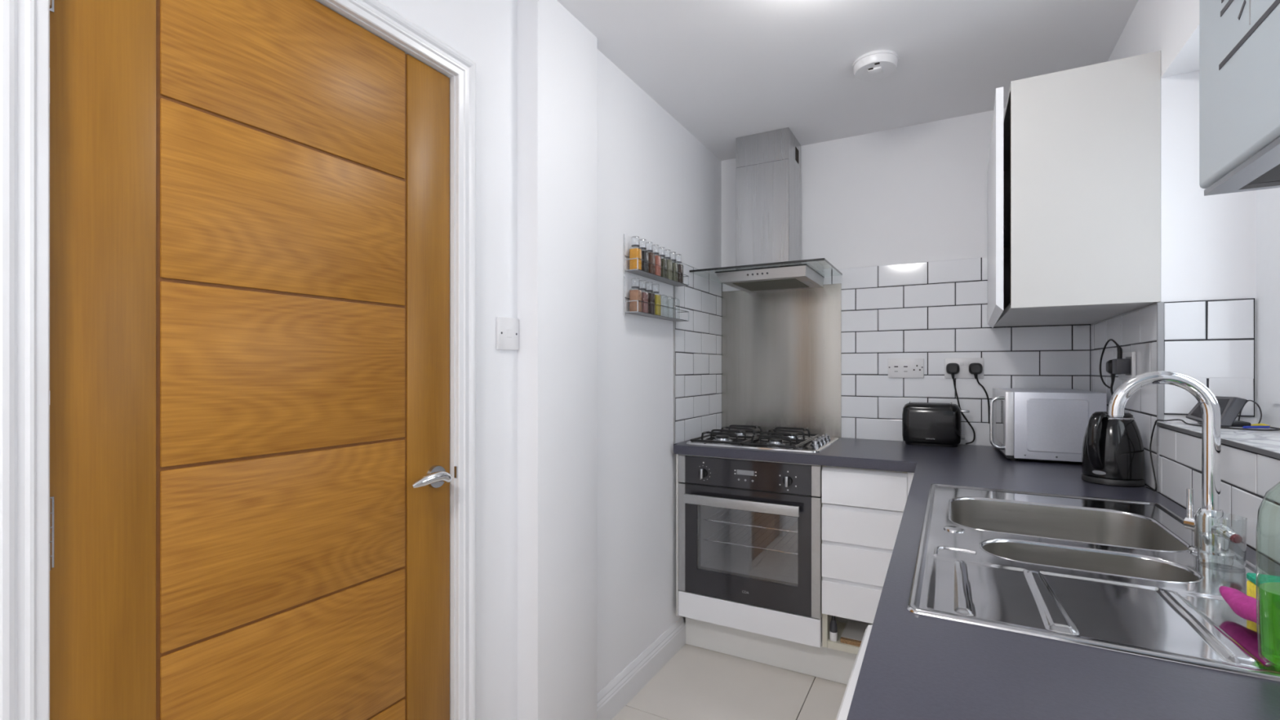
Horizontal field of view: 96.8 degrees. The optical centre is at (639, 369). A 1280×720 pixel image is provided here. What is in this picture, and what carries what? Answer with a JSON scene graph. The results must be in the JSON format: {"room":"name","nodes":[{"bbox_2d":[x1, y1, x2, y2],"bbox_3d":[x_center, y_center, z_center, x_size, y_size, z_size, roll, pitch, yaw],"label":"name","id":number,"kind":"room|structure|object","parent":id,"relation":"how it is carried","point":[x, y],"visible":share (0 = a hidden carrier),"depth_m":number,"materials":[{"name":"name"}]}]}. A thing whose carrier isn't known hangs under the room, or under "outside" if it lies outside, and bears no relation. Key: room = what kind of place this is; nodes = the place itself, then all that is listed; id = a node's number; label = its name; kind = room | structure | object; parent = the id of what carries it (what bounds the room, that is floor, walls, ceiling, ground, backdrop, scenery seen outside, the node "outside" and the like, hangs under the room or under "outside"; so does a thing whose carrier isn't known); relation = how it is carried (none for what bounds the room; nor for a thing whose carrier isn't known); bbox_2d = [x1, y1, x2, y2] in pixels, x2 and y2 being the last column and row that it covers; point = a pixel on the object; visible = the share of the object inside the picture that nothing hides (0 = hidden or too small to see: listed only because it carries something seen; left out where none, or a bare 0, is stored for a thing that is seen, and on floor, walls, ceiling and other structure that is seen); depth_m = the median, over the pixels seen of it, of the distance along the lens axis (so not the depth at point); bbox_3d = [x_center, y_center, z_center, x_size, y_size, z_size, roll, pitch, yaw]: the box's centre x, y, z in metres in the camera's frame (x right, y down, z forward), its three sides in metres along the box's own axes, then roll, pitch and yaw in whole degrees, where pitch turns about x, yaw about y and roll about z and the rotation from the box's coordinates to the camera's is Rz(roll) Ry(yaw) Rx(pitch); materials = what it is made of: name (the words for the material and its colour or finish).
{"room":"kitchen","nodes":[
{"label":"kitchen","id":0,"kind":"room"},
{"bbox_2d":[379,0,517,719],"bbox_3d":[-1.130,0.115,0.363,0.120,2.430,3.050,0,0,29],"label":"wall","id":1,"kind":"structure","parent":0,"point":[485,32],"depth_m":1.57,"materials":[{"name":"white paint"}]},
{"bbox_2d":[0,0,475,719],"bbox_3d":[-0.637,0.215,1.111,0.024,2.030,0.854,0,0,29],"label":"trim","id":2,"kind":"structure","parent":1,"relation":"attached to","point":[24,24],"depth_m":0.77,"materials":[{"name":"white paint"}]},
{"bbox_2d":[49,0,457,719],"bbox_3d":[-0.649,0.242,1.110,0.104,1.960,0.755,0,0,29],"label":"door","id":3,"kind":"structure","parent":1,"relation":"in","point":[251,477],"depth_m":1.03,"materials":[{"name":"brown wood"}]},
{"bbox_2d":[496,316,519,350],"bbox_3d":[-0.372,-0.101,1.606,0.013,0.091,0.086,0,0,29],"label":"light switch","id":4,"kind":"object","parent":1,"relation":"attached to","point":[507,328],"visible":1,"depth_m":1.60,"materials":[{"name":"white plastic"}]},
{"bbox_2d":[517,0,596,719],"bbox_3d":[-0.301,0.115,1.796,0.195,2.430,0.310,0,0,29],"label":"wall pier","id":5,"kind":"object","parent":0,"point":[557,53],"visible":0.73,"depth_m":1.68,"materials":[{"name":"white paint"}]},
{"bbox_2d":[596,48,721,693],"bbox_3d":[0.076,0.115,2.478,0.130,2.430,1.278,0,0,29],"label":"wall","id":6,"kind":"structure","parent":0,"point":[659,381],"depth_m":2.25,"materials":[{"name":"white paint"}]},
{"bbox_2d":[596,616,685,719],"bbox_3d":[0.016,1.171,2.227,0.020,0.118,0.750,0,0,29],"label":"baseboard","id":7,"kind":"structure","parent":6,"relation":"attached to","point":[614,696],"depth_m":2.18,"materials":[{"name":"white paint"}]},
{"bbox_2d":[623,234,688,286],"bbox_3d":[0.077,-0.427,2.292,0.060,0.147,0.461,0,0,29],"label":"spice rack","id":8,"kind":"object","parent":6,"relation":"attached to","point":[638,272],"visible":0.83,"depth_m":2.21,"materials":[{"name":"silver metal"}]},
{"bbox_2d":[629,235,641,270],"bbox_3d":[-0.017,-0.431,2.122,0.040,0.126,0.040,0,0,29],"label":"spice jar","id":9,"kind":"object","parent":8,"relation":"on","point":[635,252],"visible":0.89,"depth_m":2.11,"materials":[{"name":"clear glass"}]},
{"bbox_2d":[638,239,648,271],"bbox_3d":[0.009,-0.431,2.168,0.040,0.126,0.040,0,0,29],"label":"spice jar","id":10,"kind":"object","parent":8,"relation":"on","point":[644,254],"visible":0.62,"depth_m":2.15,"materials":[{"name":"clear glass"}]},
{"bbox_2d":[644,241,654,274],"bbox_3d":[0.035,-0.431,2.215,0.040,0.126,0.040,0,0,29],"label":"spice jar","id":11,"kind":"object","parent":8,"relation":"on","point":[651,255],"visible":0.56,"depth_m":2.20,"materials":[{"name":"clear glass"}]},
{"bbox_2d":[651,244,660,275],"bbox_3d":[0.061,-0.431,2.262,0.040,0.126,0.040,0,0,29],"label":"spice jar","id":12,"kind":"object","parent":8,"relation":"on","point":[657,259],"visible":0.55,"depth_m":2.25,"materials":[{"name":"clear glass"}]},
{"bbox_2d":[626,269,687,286],"bbox_3d":[0.077,-0.366,2.292,0.056,0.002,0.457,0,0,29],"label":"shelf","id":13,"kind":"object","parent":8,"relation":"on","point":[638,272],"depth_m":2.27,"materials":[{"name":"metal"}]},
{"bbox_2d":[657,247,667,278],"bbox_3d":[0.086,-0.431,2.309,0.040,0.126,0.040,0,0,29],"label":"spice jar","id":14,"kind":"object","parent":8,"relation":"on","point":[664,263],"visible":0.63,"depth_m":2.30,"materials":[{"name":"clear glass"}]},
{"bbox_2d":[662,249,673,279],"bbox_3d":[0.112,-0.431,2.356,0.040,0.126,0.040,0,0,29],"label":"spice jar","id":15,"kind":"object","parent":8,"relation":"on","point":[670,264],"visible":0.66,"depth_m":2.35,"materials":[{"name":"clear glass"}]},
{"bbox_2d":[668,251,677,281],"bbox_3d":[0.138,-0.431,2.403,0.040,0.126,0.040,0,0,29],"label":"spice jar","id":16,"kind":"object","parent":8,"relation":"on","point":[675,265],"visible":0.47,"depth_m":2.39,"materials":[{"name":"clear glass"}]},
{"bbox_2d":[674,253,684,283],"bbox_3d":[0.164,-0.431,2.450,0.040,0.126,0.040,0,0,29],"label":"spice jar","id":17,"kind":"object","parent":8,"relation":"on","point":[680,267],"visible":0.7,"depth_m":2.44,"materials":[{"name":"clear glass"}]},
{"bbox_2d":[623,275,688,321],"bbox_3d":[0.077,-0.273,2.292,0.060,0.147,0.461,0,0,29],"label":"spice rack","id":18,"kind":"object","parent":6,"relation":"attached to","point":[636,313],"visible":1,"depth_m":2.19,"materials":[{"name":"silver metal"}]},
{"bbox_2d":[629,277,641,311],"bbox_3d":[-0.017,-0.276,2.122,0.040,0.126,0.040,0,0,29],"label":"spice jar","id":19,"kind":"object","parent":18,"relation":"on","point":[634,295],"visible":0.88,"depth_m":2.11,"materials":[{"name":"clear glass"}]},
{"bbox_2d":[638,280,648,313],"bbox_3d":[0.009,-0.276,2.168,0.040,0.126,0.040,0,0,29],"label":"spice jar","id":20,"kind":"object","parent":18,"relation":"on","point":[644,295],"visible":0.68,"depth_m":2.15,"materials":[{"name":"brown glass"}]},
{"bbox_2d":[644,281,654,314],"bbox_3d":[0.035,-0.276,2.215,0.040,0.126,0.040,0,0,29],"label":"spice jar","id":21,"kind":"object","parent":18,"relation":"on","point":[651,295],"visible":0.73,"depth_m":2.20,"materials":[{"name":"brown glass"}]},
{"bbox_2d":[651,283,661,315],"bbox_3d":[0.061,-0.276,2.262,0.040,0.126,0.040,0,0,29],"label":"spice jar","id":22,"kind":"object","parent":18,"relation":"on","point":[657,298],"visible":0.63,"depth_m":2.25,"materials":[{"name":"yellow glass"}]},
{"bbox_2d":[627,311,686,321],"bbox_3d":[0.077,-0.211,2.292,0.056,0.002,0.457,0,0,29],"label":"shelf","id":23,"kind":"object","parent":18,"relation":"on","point":[641,313],"depth_m":2.25,"materials":[{"name":"metal"}]},
{"bbox_2d":[612,644,847,719],"bbox_3d":[0.059,1.290,0.680,2.050,0.120,4.750,0,0,29],"label":"floor","id":24,"kind":"structure","parent":0,"point":[695,683],"depth_m":2.16,"materials":[{"name":"tile"}]},
{"bbox_2d":[675,453,822,648],"bbox_3d":[0.559,0.715,2.561,0.608,0.701,0.571,0,0,29],"label":"housing","id":25,"kind":"object","parent":24,"relation":"on","point":[806,630],"visible":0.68,"depth_m":2.31,"materials":[{"name":"white wood"}]},
{"bbox_2d":[678,453,822,618],"bbox_3d":[0.517,0.657,2.473,0.595,0.588,0.466,0,0,29],"label":"oven","id":26,"kind":"object","parent":25,"relation":"in","point":[750,531],"visible":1,"depth_m":2.36,"materials":[{"name":"black metal"}]},
{"bbox_2d":[685,617,857,684],"bbox_3d":[0.623,1.148,2.326,0.946,0.162,0.018,0,0,29],"label":"plinth","id":27,"kind":"object","parent":24,"relation":"on","point":[825,663],"visible":0.34,"depth_m":2.36,"materials":[{"name":"white wood"}]},
{"bbox_2d":[829,615,837,641],"bbox_3d":[0.743,0.987,2.184,0.029,0.105,0.029,0,0,29],"label":"bottle","id":28,"kind":"object","parent":24,"relation":"on","point":[833,628],"visible":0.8,"depth_m":2.17,"materials":[{"name":"white plastic"}]},
{"bbox_2d":[835,624,872,719],"bbox_3d":[0.437,0.807,0.474,0.570,0.844,0.601,0,0,29],"label":"cabinet","id":29,"kind":"object","parent":24,"relation":"on","point":[843,711],"visible":0.12,"depth_m":0.71,"materials":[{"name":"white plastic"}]},
{"bbox_2d":[822,465,914,654],"bbox_3d":[0.975,0.715,2.334,0.336,0.701,0.570,0,0,29],"label":"drawer unit","id":30,"kind":"object","parent":24,"relation":"on","point":[863,509],"visible":0.48,"depth_m":2.11,"materials":[{"name":"white wood"}]},
{"bbox_2d":[841,620,868,640],"bbox_3d":[0.884,1.031,2.207,0.172,0.016,0.160,0,0,29],"label":"shelf","id":31,"kind":"object","parent":30,"relation":"attached to","point":[851,630],"depth_m":2.23,"materials":[{"name":"white wood"}]},
{"bbox_2d":[556,0,1137,160],"bbox_3d":[0.059,-1.150,0.680,2.050,0.100,4.750,0,0,29],"label":"ceiling","id":32,"kind":"structure","parent":0,"point":[726,71],"depth_m":1.98,"materials":[{"name":"paint"}]},
{"bbox_2d":[852,49,898,80],"bbox_3d":[0.841,-1.077,2.031,0.153,0.046,0.153,0,0,29],"label":"smoke detector","id":33,"kind":"object","parent":32,"relation":"attached to","point":[873,65],"visible":1,"depth_m":2.00,"materials":[{"name":"white plastic"}]},
{"bbox_2d":[721,107,1092,622],"bbox_3d":[1.151,0.115,2.669,2.050,2.430,0.129,0,0,29],"label":"wall","id":34,"kind":"structure","parent":0,"point":[901,213],"depth_m":2.56,"materials":[{"name":"white paint"}]},
{"bbox_2d":[688,127,842,292],"bbox_3d":[0.594,-0.746,2.656,0.602,0.706,0.429,0,0,29],"label":"hood","id":35,"kind":"object","parent":34,"relation":"attached to","point":[768,176],"visible":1,"depth_m":2.63,"materials":[{"name":"silver metal"}]},
{"bbox_2d":[721,283,841,437],"bbox_3d":[0.694,-0.042,2.845,0.598,0.732,0.004,0,0,29],"label":"backsplash","id":36,"kind":"structure","parent":34,"relation":"attached to","point":[781,349],"depth_m":2.83,"materials":[{"name":"metal"}]},
{"bbox_2d":[888,358,924,377],"bbox_3d":[1.199,-0.005,2.565,0.147,0.087,0.011,0,0,29],"label":"socket","id":37,"kind":"object","parent":34,"relation":"attached to","point":[897,367],"visible":1,"depth_m":2.56,"materials":[{"name":"white plastic"}]},
{"bbox_2d":[944,357,983,378],"bbox_3d":[1.398,-0.005,2.454,0.147,0.087,0.014,0,0,29],"label":"double socket","id":38,"kind":"object","parent":34,"relation":"attached to","point":[963,363],"visible":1,"depth_m":2.45,"materials":[{"name":"white plastic"}]},
{"bbox_2d":[946,363,975,444],"bbox_3d":[1.379,0.147,2.447,0.110,0.348,0.037,0,0,29],"label":"plug","id":39,"kind":"object","parent":38,"relation":"attached to","point":[951,368],"visible":0.94,"depth_m":2.45,"materials":[{"name":"black plastic"}]},
{"bbox_2d":[968,363,989,423],"bbox_3d":[1.441,0.101,2.412,0.081,0.258,0.035,0,0,22],"label":"plug","id":40,"kind":"object","parent":38,"relation":"attached to","point":[975,369],"visible":0.93,"depth_m":2.41,"materials":[{"name":"black plastic"}]},
{"bbox_2d":[1090,0,1279,565],"bbox_3d":[0.806,0.115,0.184,0.278,2.430,4.598,0,0,29],"label":"wall","id":41,"kind":"structure","parent":0,"point":[1202,327],"depth_m":1.47,"materials":[{"name":"white paint"}]},
{"bbox_2d":[987,50,1160,328],"bbox_3d":[1.424,-0.510,1.971,0.372,0.674,0.846,0,0,29],"label":"upper cabinet","id":42,"kind":"object","parent":41,"relation":"attached to","point":[1074,166],"visible":1,"depth_m":1.60,"materials":[{"name":"white paint"}]},
{"bbox_2d":[1106,359,1120,395],"bbox_3d":[1.515,0.114,1.813,0.040,0.293,0.051,0,0,29],"label":"plug","id":43,"kind":"object","parent":41,"relation":"attached to","point":[1108,364],"visible":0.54,"depth_m":1.81,"materials":[{"name":"black plastic"}]},
{"bbox_2d":[1118,351,1136,380],"bbox_3d":[1.508,-0.010,1.762,0.010,0.086,0.160,0,0,29],"label":"socket","id":44,"kind":"object","parent":41,"relation":"attached to","point":[1133,354],"visible":0.54,"depth_m":1.70,"materials":[{"name":"white plastic"}]},
{"bbox_2d":[1099,338,1131,388],"bbox_3d":[1.483,-0.017,1.773,0.041,0.157,0.159,0,0,22],"label":"power adapter","id":45,"kind":"object","parent":44,"relation":"attached to","point":[1120,365],"visible":1,"depth_m":1.73,"materials":[{"name":"grey plastic"}]},
{"bbox_2d":[1145,418,1279,491],"bbox_3d":[1.381,0.226,1.402,0.117,0.194,0.277,0,0,-21],"label":"power cable","id":46,"kind":"object","parent":41,"relation":"attached to","point":[1184,422],"visible":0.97,"depth_m":1.49,"materials":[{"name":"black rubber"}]},
{"bbox_2d":[1155,187,1279,458],"bbox_3d":[1.183,-0.313,0.897,0.258,0.924,1.271,0,0,29],"label":"window","id":47,"kind":"structure","parent":41,"relation":"in","point":[1268,201],"depth_m":1.34,"materials":[{"name":"white plastic"}]},
{"bbox_2d":[1186,395,1251,426],"bbox_3d":[1.420,0.102,1.398,0.106,0.072,0.078,0,0,29],"label":"desk phone","id":48,"kind":"object","parent":47,"relation":"on","point":[1230,407],"visible":0.69,"depth_m":1.38,"materials":[{"name":"grey plastic"}]},
{"bbox_2d":[1237,400,1262,423],"bbox_3d":[1.484,0.105,1.383,0.045,0.062,0.024,0,0,29],"label":"cable","id":49,"kind":"object","parent":47,"relation":"on","point":[1257,404],"visible":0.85,"depth_m":1.38,"materials":[{"name":"grey plastic"}]},
{"bbox_2d":[1242,426,1270,428],"bbox_3d":[1.449,0.136,1.337,0.067,0.005,0.006,0,0,-6],"label":"cable","id":50,"kind":"object","parent":47,"relation":"on","point":[1243,427],"visible":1,"depth_m":1.33,"materials":[{"name":"blue plastic"}]},
{"bbox_2d":[1250,423,1270,426],"bbox_3d":[1.483,0.134,1.362,0.036,0.009,0.015,0,0,37],"label":"cable","id":51,"kind":"object","parent":47,"relation":"on","point":[1253,424],"visible":0.93,"depth_m":1.36,"materials":[{"name":"yellow plastic"}]},
{"bbox_2d":[1199,0,1279,195],"bbox_3d":[0.461,-0.466,0.169,0.326,0.768,0.400,0,0,29],"label":"boiler","id":52,"kind":"object","parent":41,"relation":"attached to","point":[1239,40],"visible":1,"depth_m":0.37,"materials":[{"name":"white metal"}]},
{"bbox_3d":[0.921,0.796,1.289,0.545,0.865,1.257,0,0,29],"label":"cabinet","id":53,"kind":"object","parent":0,"visible":0},
{"bbox_2d":[673,437,1279,719],"bbox_3d":[0.483,0.344,1.491,1.544,0.038,2.580,0,0,29],"label":"countertop","id":54,"kind":"structure","parent":53,"relation":"on","point":[914,666],"depth_m":0.63,"materials":[{"name":"grey stone"}]},
{"bbox_2d":[686,424,839,453],"bbox_3d":[0.563,0.299,2.561,0.567,0.051,0.508,0,0,29],"label":"gas hob","id":55,"kind":"object","parent":54,"relation":"in","point":[777,441],"visible":1,"depth_m":2.47,"materials":[{"name":"metal"}]},
{"bbox_2d":[902,401,969,447],"bbox_3d":[1.266,0.233,2.439,0.254,0.182,0.121,0,0,29],"label":"toaster","id":56,"kind":"object","parent":54,"relation":"on","point":[923,424],"visible":1,"depth_m":2.39,"materials":[{"name":"black plastic"}]},
{"bbox_2d":[989,388,1106,462],"bbox_3d":[1.494,0.202,2.148,0.332,0.246,0.425,0,0,26],"label":"microwave","id":57,"kind":"object","parent":54,"relation":"on","point":[1051,424],"visible":0.94,"depth_m":1.97,"materials":[{"name":"silver metal"}]},
{"bbox_2d":[906,484,1279,681],"bbox_3d":[0.802,0.399,1.063,0.491,0.159,0.959,0,0,29],"label":"sink","id":58,"kind":"object","parent":54,"relation":"in","point":[1122,575],"visible":0.94,"depth_m":0.89,"materials":[{"name":"metal"}]},
{"bbox_2d":[1195,511,1247,568],"bbox_3d":[0.967,0.283,0.946,0.060,0.080,0.060,0,0,29],"label":"drinking glass","id":59,"kind":"object","parent":58,"relation":"on","point":[1212,560],"visible":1,"depth_m":0.94,"materials":[{"name":"clear glass"}]},
{"bbox_2d":[1218,586,1259,625],"bbox_3d":[0.774,0.303,0.720,0.033,0.029,0.122,0,0,19],"label":"scrubber","id":60,"kind":"object","parent":58,"relation":"on","point":[1244,606],"visible":0.65,"depth_m":0.72,"materials":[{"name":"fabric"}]},
{"bbox_2d":[1246,572,1279,599],"bbox_3d":[0.827,0.299,0.707,0.066,0.046,0.120,0,0,29],"label":"sponge","id":61,"kind":"object","parent":58,"relation":"on","point":[1261,579],"visible":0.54,"depth_m":0.76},
{"bbox_2d":[1256,481,1279,666],"bbox_3d":[0.721,0.202,0.617,0.077,0.240,0.066,0,0,29],"label":"bottle","id":62,"kind":"object","parent":58,"relation":"on","point":[1268,593],"visible":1,"depth_m":0.62,"materials":[{"name":"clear plastic"}]},
{"bbox_2d":[1081,411,1145,487],"bbox_3d":[1.353,0.222,1.626,0.141,0.204,0.158,0,0,29],"label":"kettle","id":63,"kind":"object","parent":54,"relation":"on","point":[1113,452],"visible":1,"depth_m":1.58,"materials":[{"name":"black plastic"}]},
{"bbox_2d":[1107,370,1242,558],"bbox_3d":[0.963,0.163,1.029,0.080,0.320,0.174,0,0,-44],"label":"mixer tap","id":64,"kind":"object","parent":54,"relation":"on","point":[1215,532],"visible":0.98,"depth_m":1.00,"materials":[{"name":"silver metal"}]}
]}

